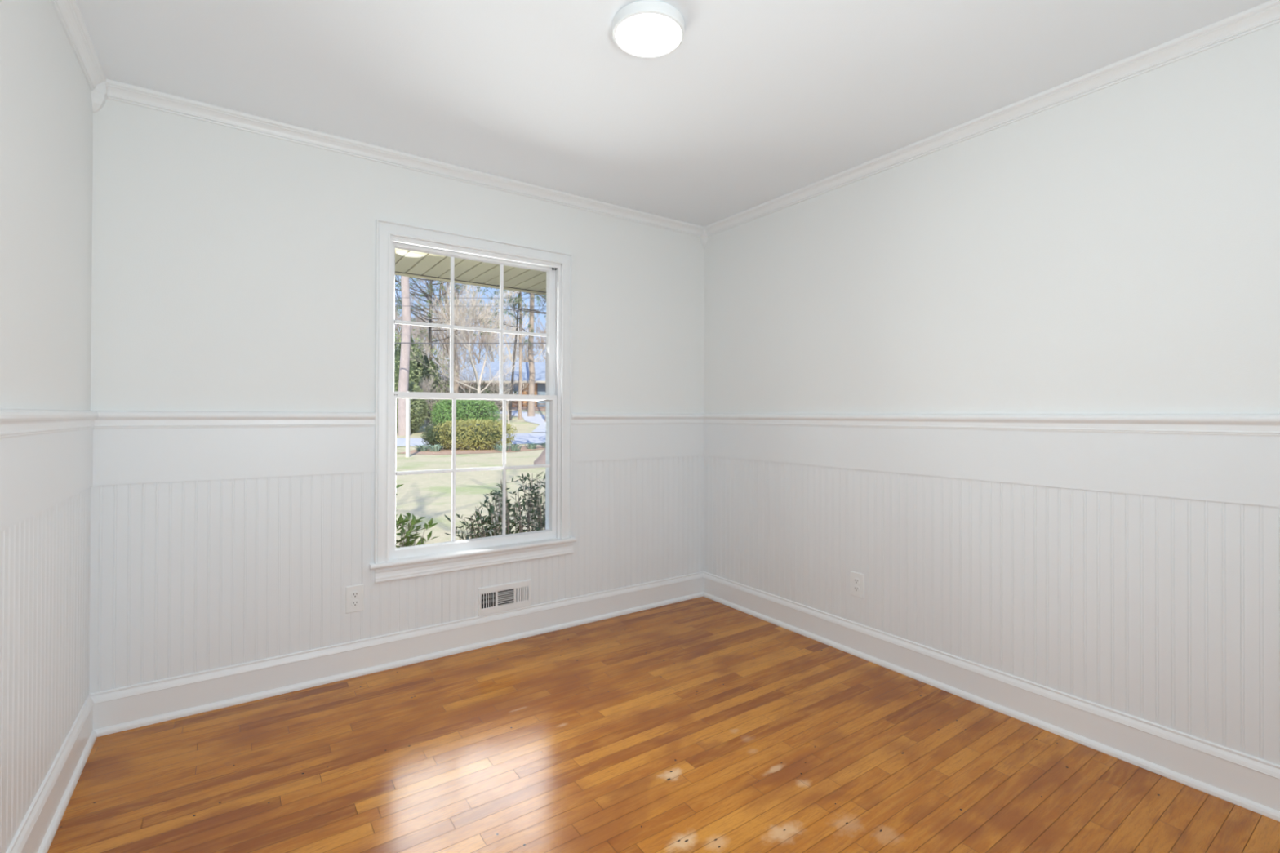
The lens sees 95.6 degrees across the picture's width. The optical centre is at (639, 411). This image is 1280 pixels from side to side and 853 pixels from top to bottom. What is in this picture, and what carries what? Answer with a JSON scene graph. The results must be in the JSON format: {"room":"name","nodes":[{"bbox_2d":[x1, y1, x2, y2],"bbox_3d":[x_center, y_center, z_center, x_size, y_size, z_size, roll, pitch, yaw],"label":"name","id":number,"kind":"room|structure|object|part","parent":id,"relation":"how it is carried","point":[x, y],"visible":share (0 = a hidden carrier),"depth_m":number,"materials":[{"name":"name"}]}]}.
{"room":"empty room","nodes":[
{"label":"empty room","id":0,"kind":"room"},
{"bbox_2d":[0,0,93,410],"bbox_3d":[-0.995,-0.029,0.512,0.160,3.050,3.900,0,0,-35],"label":"wall","id":1,"kind":"structure","parent":0,"point":[46,113],"depth_m":1.61,"materials":[{"name":"paint"}]},
{"bbox_2d":[0,487,90,852],"bbox_3d":[-0.929,0.666,0.556,0.002,0.800,3.900,0,0,-35],"label":"trim","id":2,"kind":"structure","parent":1,"relation":"attached to","point":[45,557],"depth_m":1.60,"materials":[{"name":"paint"}]},
{"bbox_2d":[0,428,93,532],"bbox_3d":[-0.927,0.162,0.559,0.008,0.214,3.900,0,0,-35],"label":"trim","id":3,"kind":"structure","parent":1,"relation":"attached to","point":[38,472],"depth_m":1.58,"materials":[{"name":"paint"}]},
{"bbox_2d":[0,408,97,438],"bbox_3d":[-0.919,0.024,0.565,0.026,0.067,3.900,0,0,-35],"label":"trim","id":4,"kind":"structure","parent":1,"relation":"attached to","point":[13,422],"depth_m":1.56,"materials":[{"name":"paint"}]},
{"bbox_2d":[5,693,97,852],"bbox_3d":[-0.921,1.118,0.560,0.030,0.156,3.900,0,0,-35],"label":"baseboard","id":5,"kind":"structure","parent":1,"relation":"attached to","point":[37,831],"depth_m":1.71,"materials":[{"name":"paint"}]},
{"bbox_2d":[50,0,106,90],"bbox_3d":[-0.909,-1.215,0.576,0.041,0.057,3.900,0,0,-35],"label":"trim","id":6,"kind":"structure","parent":1,"relation":"attached to","point":[68,11],"depth_m":1.89,"materials":[{"name":"paint"}]},
{"bbox_2d":[90,98,704,413],"bbox_3d":[-0.854,-0.014,3.084,3.333,3.050,0.160,0,0,-35],"label":"wall","id":7,"kind":"structure","parent":0,"point":[233,269],"depth_m":2.52,"materials":[{"name":"paint"}]},
{"bbox_2d":[91,81,107,112],"bbox_3d":[-2.012,-1.178,2.159,0.041,0.120,0.041,0,0,-35],"label":"trim","id":8,"kind":"structure","parent":7,"relation":"attached to","point":[100,95],"depth_m":2.15,"materials":[{"name":"paint"}]},
{"bbox_2d":[92,426,374,485],"bbox_3d":[-1.642,0.171,2.432,0.977,0.214,0.008,0,0,-35],"label":"trim","id":9,"kind":"structure","parent":7,"relation":"attached to","point":[121,456],"depth_m":2.39,"materials":[{"name":"paint"}]},
{"bbox_2d":[93,410,375,428],"bbox_3d":[-1.636,0.032,2.426,0.977,0.067,0.026,0,0,-35],"label":"trim","id":10,"kind":"structure","parent":7,"relation":"attached to","point":[105,419],"depth_m":2.38,"materials":[{"name":"paint"}]},
{"bbox_2d":[345,584,364,613],"bbox_3d":[-1.307,0.857,2.660,0.076,0.122,0.010,0,0,-35],"label":"electrical outlet","id":11,"kind":"object","parent":7,"relation":"attached to","point":[354,597],"visible":1,"depth_m":2.66,"materials":[{"name":"white plastic"}]},
{"bbox_2d":[351,600,359,606],"bbox_3d":[-1.305,0.876,2.658,0.033,0.027,0.003,0,0,-35],"label":"receptacle","id":12,"kind":"object","parent":11,"relation":"attached to","point":[353,602],"depth_m":2.66,"materials":[{"name":"white plastic"}]},
{"bbox_2d":[351,591,359,597],"bbox_3d":[-1.305,0.838,2.658,0.033,0.027,0.003,0,0,-35],"label":"receptacle","id":13,"kind":"object","parent":11,"relation":"attached to","point":[353,593],"depth_m":2.66,"materials":[{"name":"white plastic"}]},
{"bbox_2d":[88,455,703,693],"bbox_3d":[-0.809,0.681,3.012,3.013,0.800,0.002,0,0,-35],"label":"wainscoting","id":14,"kind":"structure","parent":7,"relation":"attached to","point":[188,577],"depth_m":2.52,"materials":[{"name":"paint"}]},
{"bbox_2d":[90,571,703,737],"bbox_3d":[-0.803,1.132,3.000,3.013,0.156,0.030,0,0,-35],"label":"baseboard","id":15,"kind":"structure","parent":7,"relation":"attached to","point":[119,709],"depth_m":2.65,"materials":[{"name":"paint"}]},
{"bbox_2d":[106,78,703,237],"bbox_3d":[-0.793,-1.201,3.009,3.013,0.057,0.041,0,0,-35],"label":"trim","id":16,"kind":"structure","parent":7,"relation":"attached to","point":[117,91],"depth_m":2.67,"materials":[{"name":"paint"}]},
{"bbox_2d":[368,218,576,583],"bbox_3d":[-0.868,-0.048,3.082,1.072,1.698,0.248,0,0,-35],"label":"window","id":17,"kind":"structure","parent":7,"relation":"in","point":[391,562],"depth_m":3.00,"materials":[{"name":"paint"}]},
{"bbox_3d":[-0.870,-0.445,3.086,0.898,0.763,0.036,0,0,-35],"label":"sash","id":18,"kind":"part","parent":17,"relation":"part of","materials":[{"name":"paint"}]},
{"bbox_3d":[-0.846,0.307,3.045,0.898,0.805,0.040,0,0,-35],"label":"sash","id":19,"kind":"part","parent":17,"relation":"part of","materials":[{"name":"paint"}]},
{"bbox_2d":[477,578,531,616],"bbox_3d":[-0.756,0.984,3.137,0.296,0.148,0.166,0,0,-35],"label":"air vent","id":20,"kind":"object","parent":7,"relation":"in","point":[497,598],"visible":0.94,"depth_m":3.08,"materials":[{"name":"white metal"}]},
{"bbox_2d":[571,423,703,462],"bbox_3d":[0.017,0.183,3.588,1.006,0.214,0.008,0,0,-35],"label":"trim","id":21,"kind":"structure","parent":7,"relation":"attached to","point":[589,442],"depth_m":3.54,"materials":[{"name":"paint"}]},
{"bbox_2d":[571,413,703,425],"bbox_3d":[0.022,0.044,3.582,1.006,0.067,0.026,0,0,-35],"label":"trim","id":22,"kind":"structure","parent":7,"relation":"attached to","point":[577,419],"depth_m":3.54,"materials":[{"name":"paint"}]},
{"bbox_2d":[700,228,707,247],"bbox_3d":[0.426,-1.161,3.858,0.041,0.120,0.041,0,0,-35],"label":"trim","id":23,"kind":"structure","parent":7,"relation":"attached to","point":[704,237],"depth_m":3.85,"materials":[{"name":"paint"}]},
{"bbox_2d":[47,596,1279,852],"bbox_3d":[0.302,1.280,1.411,3.013,0.150,3.900,0,0,-35],"label":"floor","id":24,"kind":"structure","parent":0,"point":[702,724],"depth_m":1.98,"materials":[{"name":"brown wood"}]},
{"bbox_2d":[75,0,1271,226],"bbox_3d":[0.311,-1.295,1.426,3.013,0.120,3.900,0,0,-35],"label":"ceiling","id":25,"kind":"structure","parent":0,"point":[758,102],"depth_m":2.10,"materials":[{"name":"paint"}]},
{"bbox_2d":[612,0,684,57],"bbox_3d":[0.027,-1.213,1.849,0.230,0.040,0.230,0,0,-35],"label":"ceiling light","id":26,"kind":"object","parent":25,"relation":"in","point":[645,28],"visible":1,"depth_m":1.81,"materials":[{"name":"white glass"}]},
{"bbox_2d":[616,13,680,55],"bbox_3d":[0.027,-1.199,1.849,0.207,0.012,0.207,0,0,-35],"label":"diffuser","id":27,"kind":"object","parent":26,"relation":"attached to","point":[637,34],"depth_m":1.83,"materials":[{"name":"white glass"}]},
{"bbox_2d":[703,22,1279,413],"bbox_3d":[1.608,-0.011,2.326,0.160,3.050,3.900,0,0,-35],"label":"wall","id":28,"kind":"structure","parent":0,"point":[1114,249],"depth_m":2.24,"materials":[{"name":"paint"}]},
{"bbox_2d":[850,571,864,598],"bbox_3d":[1.089,0.868,2.911,0.010,0.122,0.076,0,0,-35],"label":"electrical outlet","id":29,"kind":"object","parent":28,"relation":"attached to","point":[857,580],"visible":1,"depth_m":2.91,"materials":[{"name":"white plastic"}]},
{"bbox_2d":[853,585,859,591],"bbox_3d":[1.086,0.887,2.909,0.003,0.027,0.033,0,0,-35],"label":"receptacle","id":30,"kind":"object","parent":29,"relation":"attached to","point":[856,588],"depth_m":2.91,"materials":[{"name":"white plastic"}]},
{"bbox_2d":[853,577,859,583],"bbox_3d":[1.086,0.848,2.909,0.003,0.027,0.033,0,0,-35],"label":"receptacle","id":31,"kind":"object","parent":29,"relation":"attached to","point":[856,580],"depth_m":2.91,"materials":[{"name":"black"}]},
{"bbox_2d":[702,571,1279,822],"bbox_3d":[1.527,1.136,2.265,0.030,0.156,3.900,0,0,-35],"label":"baseboard","id":32,"kind":"structure","parent":28,"relation":"attached to","point":[1251,783],"depth_m":2.22,"materials":[{"name":"paint"}]},
{"bbox_2d":[703,455,1279,764],"bbox_3d":[1.538,0.684,2.274,0.002,0.800,3.900,0,0,-35],"label":"wainscoting","id":33,"kind":"structure","parent":28,"relation":"attached to","point":[1165,611],"depth_m":2.23,"materials":[{"name":"paint"}]},
{"bbox_2d":[703,423,1279,506],"bbox_3d":[1.538,0.180,2.276,0.008,0.214,3.900,0,0,-35],"label":"trim","id":34,"kind":"structure","parent":28,"relation":"attached to","point":[1227,468],"depth_m":2.24,"materials":[{"name":"paint"}]},
{"bbox_2d":[703,0,1279,236],"bbox_3d":[1.530,-1.198,2.275,0.041,0.057,3.900,0,0,-35],"label":"trim","id":35,"kind":"structure","parent":28,"relation":"attached to","point":[1265,15],"depth_m":2.23,"materials":[{"name":"paint"}]},
{"bbox_2d":[703,413,1279,435],"bbox_3d":[1.532,0.041,2.272,0.026,0.067,3.900,0,0,-35],"label":"trim","id":36,"kind":"structure","parent":28,"relation":"attached to","point":[1243,424],"depth_m":2.24,"materials":[{"name":"paint"}]},
{"bbox_3d":[-0.440,0.414,3.372,12.000,3.200,0.160,0,0,-35],"label":"wall","id":37,"kind":"structure","parent":0,"visible":0},
{"bbox_2d":[395,248,546,292],"bbox_3d":[-0.686,-0.891,3.787,12.095,0.012,0.795,0,0,-35],"label":"soffit","id":38,"kind":"object","parent":37,"relation":"attached to","point":[408,261],"depth_m":3.66,"materials":[{"name":"beige"}]},
{"label":"outside","id":39,"kind":"structure","parent":0,"visible":0},
{"bbox_2d":[395,408,546,547],"bbox_3d":[-19.992,-2.488,100.015,347.025,9.620,376.890,0,0,-35],"label":"ground","id":40,"kind":"structure","parent":39,"point":[428,495],"depth_m":13.70,"materials":[{"name":"green plant"}]},
{"bbox_2d":[397,275,411,435],"bbox_3d":[-12.801,-9.524,32.185,9.130,21.946,4.669,0,0,-43],"label":"pine tree","id":41,"kind":"object","parent":40,"relation":"on","point":[403,381],"visible":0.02,"depth_m":32.79,"materials":[{"name":"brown plant"}]},
{"bbox_2d":[405,391,410,457],"bbox_3d":[-8.281,0.466,20.698,0.160,2.400,0.160,0,0,0],"label":"signpost","id":42,"kind":"object","parent":40,"relation":"on","point":[407,401],"visible":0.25,"depth_m":20.64,"materials":[{"name":"beige paint"}]},
{"bbox_2d":[394,300,425,342],"bbox_3d":[-26.764,-6.569,62.002,6.019,12.142,8.756,0,0,-40],"label":"bare tree","id":43,"kind":"object","parent":40,"relation":"on","point":[397,313],"visible":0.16,"depth_m":61.88,"materials":[{"name":"grey plant"}]},
{"bbox_2d":[394,381,430,433],"bbox_3d":[-13.765,-0.228,34.598,2.431,3.338,2.500,0,0,-35],"label":"leafy shrub","id":44,"kind":"object","parent":40,"relation":"on","point":[416,415],"visible":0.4,"depth_m":34.32,"materials":[{"name":"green plant"}]},
{"bbox_2d":[395,484,438,547],"bbox_3d":[-1.807,1.103,3.570,1.195,1.418,0.565,0,0,-35],"label":"leafy bush","id":45,"kind":"object","parent":40,"relation":"on","point":[400,521],"visible":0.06,"depth_m":3.73,"materials":[{"name":"green plant"}]},
{"bbox_2d":[395,311,445,371],"bbox_3d":[-29.822,-7.564,75.189,10.137,12.716,7.870,0,0,-35],"label":"bare tree","id":46,"kind":"object","parent":40,"relation":"on","point":[415,311],"visible":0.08,"depth_m":75.30,"materials":[{"name":"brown plant"}]},
{"bbox_2d":[394,324,457,425],"bbox_3d":[-16.815,-2.309,41.329,6.042,8.793,5.224,0,0,20],"label":"evergreen tree","id":47,"kind":"object","parent":40,"relation":"on","point":[417,371],"visible":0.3,"depth_m":40.48,"materials":[{"name":"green plant"}]},
{"bbox_2d":[397,288,461,361],"bbox_3d":[-25.049,-7.591,67.289,8.303,13.713,8.973,0,0,-20],"label":"bare tree","id":48,"kind":"object","parent":40,"relation":"on","point":[426,317],"visible":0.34,"depth_m":67.50,"materials":[{"name":"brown plant"}]},
{"bbox_2d":[413,373,447,427],"bbox_3d":[-13.332,-0.718,36.900,2.639,3.908,3.100,0,0,-9],"label":"bare tree","id":49,"kind":"object","parent":40,"relation":"on","point":[422,384],"visible":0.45,"depth_m":37.08,"materials":[{"name":"grey plant"}]},
{"bbox_2d":[395,275,471,392],"bbox_3d":[-16.154,-7.162,45.854,7.016,15.582,5.808,0,0,12],"label":"bare tree","id":50,"kind":"object","parent":40,"relation":"on","point":[456,384],"visible":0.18,"depth_m":46.34,"materials":[{"name":"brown plant"}]},
{"bbox_2d":[417,293,469,375],"bbox_3d":[-27.831,-8.911,80.994,8.323,14.965,10.212,0,0,-35],"label":"bare tree","id":51,"kind":"object","parent":40,"relation":"on","point":[441,294],"visible":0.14,"depth_m":80.71,"materials":[{"name":"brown plant"}]},
{"bbox_2d":[431,402,464,426],"bbox_3d":[-11.570,0.365,35.027,2.011,2.013,2.060,0,0,-35],"label":"round shrub","id":52,"kind":"object","parent":40,"relation":"on","point":[443,413],"visible":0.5,"depth_m":34.43,"materials":[{"name":"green plant"}]},
{"bbox_2d":[395,275,508,422],"bbox_3d":[-15.353,-7.588,41.531,11.966,16.980,13.025,0,0,-35],"label":"pine tree","id":53,"kind":"object","parent":40,"relation":"on","point":[430,286],"visible":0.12,"depth_m":41.92,"materials":[{"name":"green plant"}]},
{"bbox_2d":[432,325,479,368],"bbox_3d":[-25.935,-7.416,81.783,7.039,11.943,7.446,0,0,-35],"label":"bare tree","id":54,"kind":"object","parent":40,"relation":"on","point":[466,326],"visible":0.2,"depth_m":82.17,"materials":[{"name":"grey plant"}]},
{"bbox_2d":[434,368,487,403],"bbox_3d":[-16.652,-1.840,48.484,5.730,4.454,7.428,0,0,21],"label":"thicket","id":55,"kind":"object","parent":40,"relation":"on","point":[449,369],"visible":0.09,"depth_m":49.60,"materials":[{"name":"brown plant"}]},
{"bbox_2d":[429,399,500,424],"bbox_3d":[-10.840,0.188,36.062,4.362,2.448,2.982,0,0,-7],"label":"round shrub","id":56,"kind":"object","parent":40,"relation":"on","point":[471,409],"visible":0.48,"depth_m":35.31,"materials":[{"name":"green plant"}]},
{"bbox_2d":[409,281,524,404],"bbox_3d":[-11.059,-4.121,38.077,6.665,10.635,7.489,0,0,25],"label":"bare tree","id":57,"kind":"object","parent":40,"relation":"on","point":[474,301],"visible":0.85,"depth_m":37.65,"materials":[{"name":"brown plant"}]},
{"bbox_2d":[435,302,499,369],"bbox_3d":[-21.252,-7.531,72.545,8.231,13.031,8.736,0,0,6],"label":"bare tree","id":58,"kind":"object","parent":40,"relation":"on","point":[481,339],"visible":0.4,"depth_m":72.75,"materials":[{"name":"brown plant"}]},
{"bbox_2d":[400,444,544,454],"bbox_3d":[-6.426,1.561,24.102,6.540,0.108,4.255,0,0,-15],"label":"planting bed","id":59,"kind":"object","parent":40,"relation":"on","point":[446,451],"visible":0.5,"depth_m":23.36,"materials":[{"name":"brown soil"}]},
{"bbox_2d":[414,444,430,451],"bbox_3d":[-8.755,1.407,23.267,0.930,0.342,0.883,0,0,-35],"label":"plant","id":60,"kind":"object","parent":59,"relation":"on","point":[421,448],"visible":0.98,"depth_m":23.21,"materials":[{"name":"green plant"}]},
{"bbox_2d":[426,443,441,451],"bbox_3d":[-8.183,1.417,23.198,0.927,0.327,0.889,0,0,-35],"label":"plant","id":61,"kind":"object","parent":59,"relation":"on","point":[434,448],"visible":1,"depth_m":23.07,"materials":[{"name":"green plant"}]},
{"bbox_2d":[420,420,449,449],"bbox_3d":[-8.533,0.985,24.183,1.258,1.323,1.234,0,0,-35],"label":"shrub","id":62,"kind":"object","parent":59,"relation":"on","point":[430,437],"visible":0.69,"depth_m":23.90,"materials":[{"name":"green plant"}]},
{"bbox_2d":[432,417,517,449],"bbox_3d":[-6.956,0.982,24.420,3.522,1.479,1.736,0,0,-2],"label":"hedge","id":63,"kind":"object","parent":59,"relation":"on","point":[482,434],"visible":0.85,"depth_m":23.94,"materials":[{"name":"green plant"}]},
{"bbox_2d":[490,443,510,451],"bbox_3d":[-5.556,1.422,23.334,0.906,0.332,0.888,0,0,-35],"label":"plant","id":64,"kind":"object","parent":59,"relation":"on","point":[500,448],"visible":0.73,"depth_m":23.23,"materials":[{"name":"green plant"}]},
{"bbox_2d":[506,443,523,451],"bbox_3d":[-5.115,1.417,23.510,0.881,0.339,0.880,0,0,-35],"label":"plant","id":65,"kind":"object","parent":59,"relation":"on","point":[513,447],"visible":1,"depth_m":23.45,"materials":[{"name":"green plant"}]},
{"bbox_2d":[524,442,542,448],"bbox_3d":[-4.603,1.423,24.596,0.953,0.309,0.926,0,0,-35],"label":"plant","id":66,"kind":"object","parent":59,"relation":"on","point":[531,446],"visible":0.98,"depth_m":24.51,"materials":[{"name":"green plant"}]},
{"bbox_2d":[539,441,546,448],"bbox_3d":[-4.015,1.399,25.258,0.846,0.339,0.922,0,0,-35],"label":"plant","id":67,"kind":"object","parent":59,"relation":"on","point":[543,444],"visible":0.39,"depth_m":25.17,"materials":[{"name":"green plant"}]},
{"bbox_2d":[439,367,518,417],"bbox_3d":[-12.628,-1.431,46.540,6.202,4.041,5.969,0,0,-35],"label":"thicket","id":68,"kind":"object","parent":40,"relation":"on","point":[473,384],"visible":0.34,"depth_m":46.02,"materials":[{"name":"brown plant"}]},
{"bbox_2d":[444,471,545,539],"bbox_3d":[-0.784,1.101,4.728,1.511,1.440,0.670,0,0,-35],"label":"leafy bush","id":69,"kind":"object","parent":40,"relation":"on","point":[536,503],"visible":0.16,"depth_m":4.53,"materials":[{"name":"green plant"}]},
{"bbox_2d":[443,362,546,406],"bbox_3d":[-11.291,-2.698,64.471,20.660,5.650,11.090,0,0,0],"label":"house","id":70,"kind":"structure","parent":40,"relation":"on","point":[540,367],"depth_m":60.15,"materials":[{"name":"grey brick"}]},
{"bbox_3d":[-11.370,-1.649,59.975,1.350,2.700,0.070,0,0,0],"label":"wood panel","id":71,"kind":"part","parent":70,"relation":"part of","materials":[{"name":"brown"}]},
{"bbox_3d":[-9.905,-1.619,59.980,1.420,2.650,0.060,0,0,0],"label":"door","id":72,"kind":"part","parent":70,"relation":"part of","materials":[{"name":"paint"}]},
{"bbox_2d":[475,311,528,362],"bbox_3d":[-21.116,-8.727,88.189,8.760,14.082,8.460,0,0,-35],"label":"bare tree","id":73,"kind":"object","parent":40,"relation":"on","point":[485,347],"visible":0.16,"depth_m":86.86,"materials":[{"name":"grey plant"}]},
{"bbox_2d":[479,292,534,419],"bbox_3d":[-9.723,-7.807,46.132,6.013,16.976,5.346,0,0,-35],"label":"pine tree","id":74,"kind":"object","parent":40,"relation":"on","point":[520,415],"visible":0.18,"depth_m":45.90,"materials":[{"name":"brown plant"}]},
{"bbox_2d":[487,366,531,424],"bbox_3d":[-9.556,-1.226,40.605,3.568,4.421,2.843,0,0,40],"label":"bare tree","id":75,"kind":"object","parent":40,"relation":"on","point":[498,375],"visible":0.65,"depth_m":40.70,"materials":[{"name":"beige plant"}]},
{"bbox_2d":[479,287,546,420],"bbox_3d":[-9.430,-8.258,45.106,8.227,18.007,9.714,0,0,13],"label":"pine tree","id":76,"kind":"object","parent":40,"relation":"on","point":[518,293],"visible":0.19,"depth_m":45.09,"materials":[{"name":"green plant"}]},
{"bbox_2d":[480,293,546,362],"bbox_3d":[-17.400,-8.614,77.881,10.623,14.773,8.766,0,0,-35],"label":"bare tree","id":77,"kind":"object","parent":40,"relation":"on","point":[506,317],"visible":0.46,"depth_m":77.82,"materials":[{"name":"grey plant"}]},
{"bbox_2d":[481,288,546,422],"bbox_3d":[-7.927,-7.651,43.950,10.144,17.048,9.223,0,0,-35],"label":"pine tree","id":78,"kind":"object","parent":40,"relation":"on","point":[525,312],"visible":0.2,"depth_m":43.38,"materials":[{"name":"brown plant"}]},
{"bbox_2d":[497,406,545,411],"bbox_3d":[-16.907,-0.114,55.628,46.434,1.114,13.248,0,0,2],"label":"bed","id":79,"kind":"object","parent":40,"relation":"on","point":[542,409],"visible":0.07,"depth_m":56.73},
{"bbox_2d":[425,367,462,416],"bbox_3d":[-18.085,-1.528,50.027,6.276,4.535,4.538,0,0,-6],"label":"bare tree","id":80,"kind":"object","parent":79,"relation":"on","point":[444,382],"visible":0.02,"depth_m":49.22,"materials":[{"name":"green plant"}]},
{"bbox_2d":[438,364,466,392],"bbox_3d":[-18.546,-2.433,51.845,6.204,5.142,7.779,0,0,4],"label":"thicket","id":81,"kind":"object","parent":79,"relation":"on","point":[460,364],"visible":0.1,"depth_m":52.86,"materials":[{"name":"grey plant"}]},
{"bbox_2d":[516,403,545,408],"bbox_3d":[-8.248,-0.480,57.004,7.700,0.750,0.100,0,0,0],"label":"rail fence","id":82,"kind":"object","parent":79,"relation":"on","point":[517,403],"visible":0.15,"depth_m":56.98,"materials":[{"name":"beige wood"}]},
{"bbox_2d":[502,327,544,362],"bbox_3d":[-18.395,-7.885,92.577,7.151,11.954,6.974,0,0,-35],"label":"bare tree","id":83,"kind":"object","parent":40,"relation":"on","point":[522,337],"visible":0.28,"depth_m":92.33,"materials":[{"name":"grey plant"}]},
{"bbox_2d":[515,314,546,362],"bbox_3d":[-13.552,-7.980,82.892,7.962,13.002,7.144,0,0,43],"label":"bare tree","id":84,"kind":"object","parent":40,"relation":"on","point":[535,336],"visible":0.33,"depth_m":82.76,"materials":[{"name":"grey plant"}]},
{"bbox_2d":[527,293,546,416],"bbox_3d":[-9.476,-9.010,49.552,7.189,19.033,9.519,0,0,-16],"label":"pine tree","id":85,"kind":"object","parent":40,"relation":"on","point":[531,408],"visible":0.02,"depth_m":48.86,"materials":[{"name":"brown plant"}]},
{"bbox_2d":[533,446,546,464],"bbox_3d":[-3.075,-4.776,19.676,4.896,13.064,8.768,0,0,22],"label":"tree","id":86,"kind":"object","parent":40,"relation":"on","point":[540,460],"visible":0.02,"depth_m":18.18,"materials":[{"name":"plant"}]},
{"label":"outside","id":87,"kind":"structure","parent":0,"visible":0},
{"bbox_2d":[394,342,546,343],"bbox_3d":[-9.988,-3.930,31.222,44.002,0.556,0.057,0,0,0],"label":"power line","id":88,"kind":"object","parent":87,"point":[394,343],"visible":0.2,"depth_m":31.20,"materials":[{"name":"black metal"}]},
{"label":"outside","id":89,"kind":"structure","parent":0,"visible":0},
{"bbox_2d":[433,306,533,306],"bbox_3d":[-9.981,-5.929,31.234,44.001,0.522,0.023,0,0,0],"label":"power line","id":90,"kind":"object","parent":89,"point":[433,306],"visible":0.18,"depth_m":31.22,"materials":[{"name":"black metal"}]},
{"bbox_3d":[2.013,-1.978,-0.125,12.800,1.840,10.405,0,0,-35],"label":"roof","id":91,"kind":"structure","parent":0,"visible":0},
{"bbox_2d":[395,271,546,294],"bbox_3d":[-0.944,-0.956,4.110,12.600,0.176,0.030,0,0,-35],"label":"trim","id":92,"kind":"structure","parent":91,"relation":"attached to","point":[399,273],"depth_m":3.94,"materials":[{"name":"beige"}]},
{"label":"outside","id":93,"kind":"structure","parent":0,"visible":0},
{"bbox_2d":[488,409,546,432],"bbox_3d":[-8.786,0.469,45.615,6.070,1.746,27.367,0,0,-28],"label":"driveway","id":94,"kind":"structure","parent":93,"point":[538,419],"depth_m":45.59,"materials":[{"name":"concrete"}]},
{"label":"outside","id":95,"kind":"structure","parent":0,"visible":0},
{"bbox_2d":[395,432,546,446],"bbox_3d":[-15.068,1.370,30.070,90.431,0.410,9.415,0,0,-3],"label":"street","id":96,"kind":"structure","parent":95,"point":[533,437],"depth_m":30.01,"materials":[{"name":"grey asphalt"}]}
]}

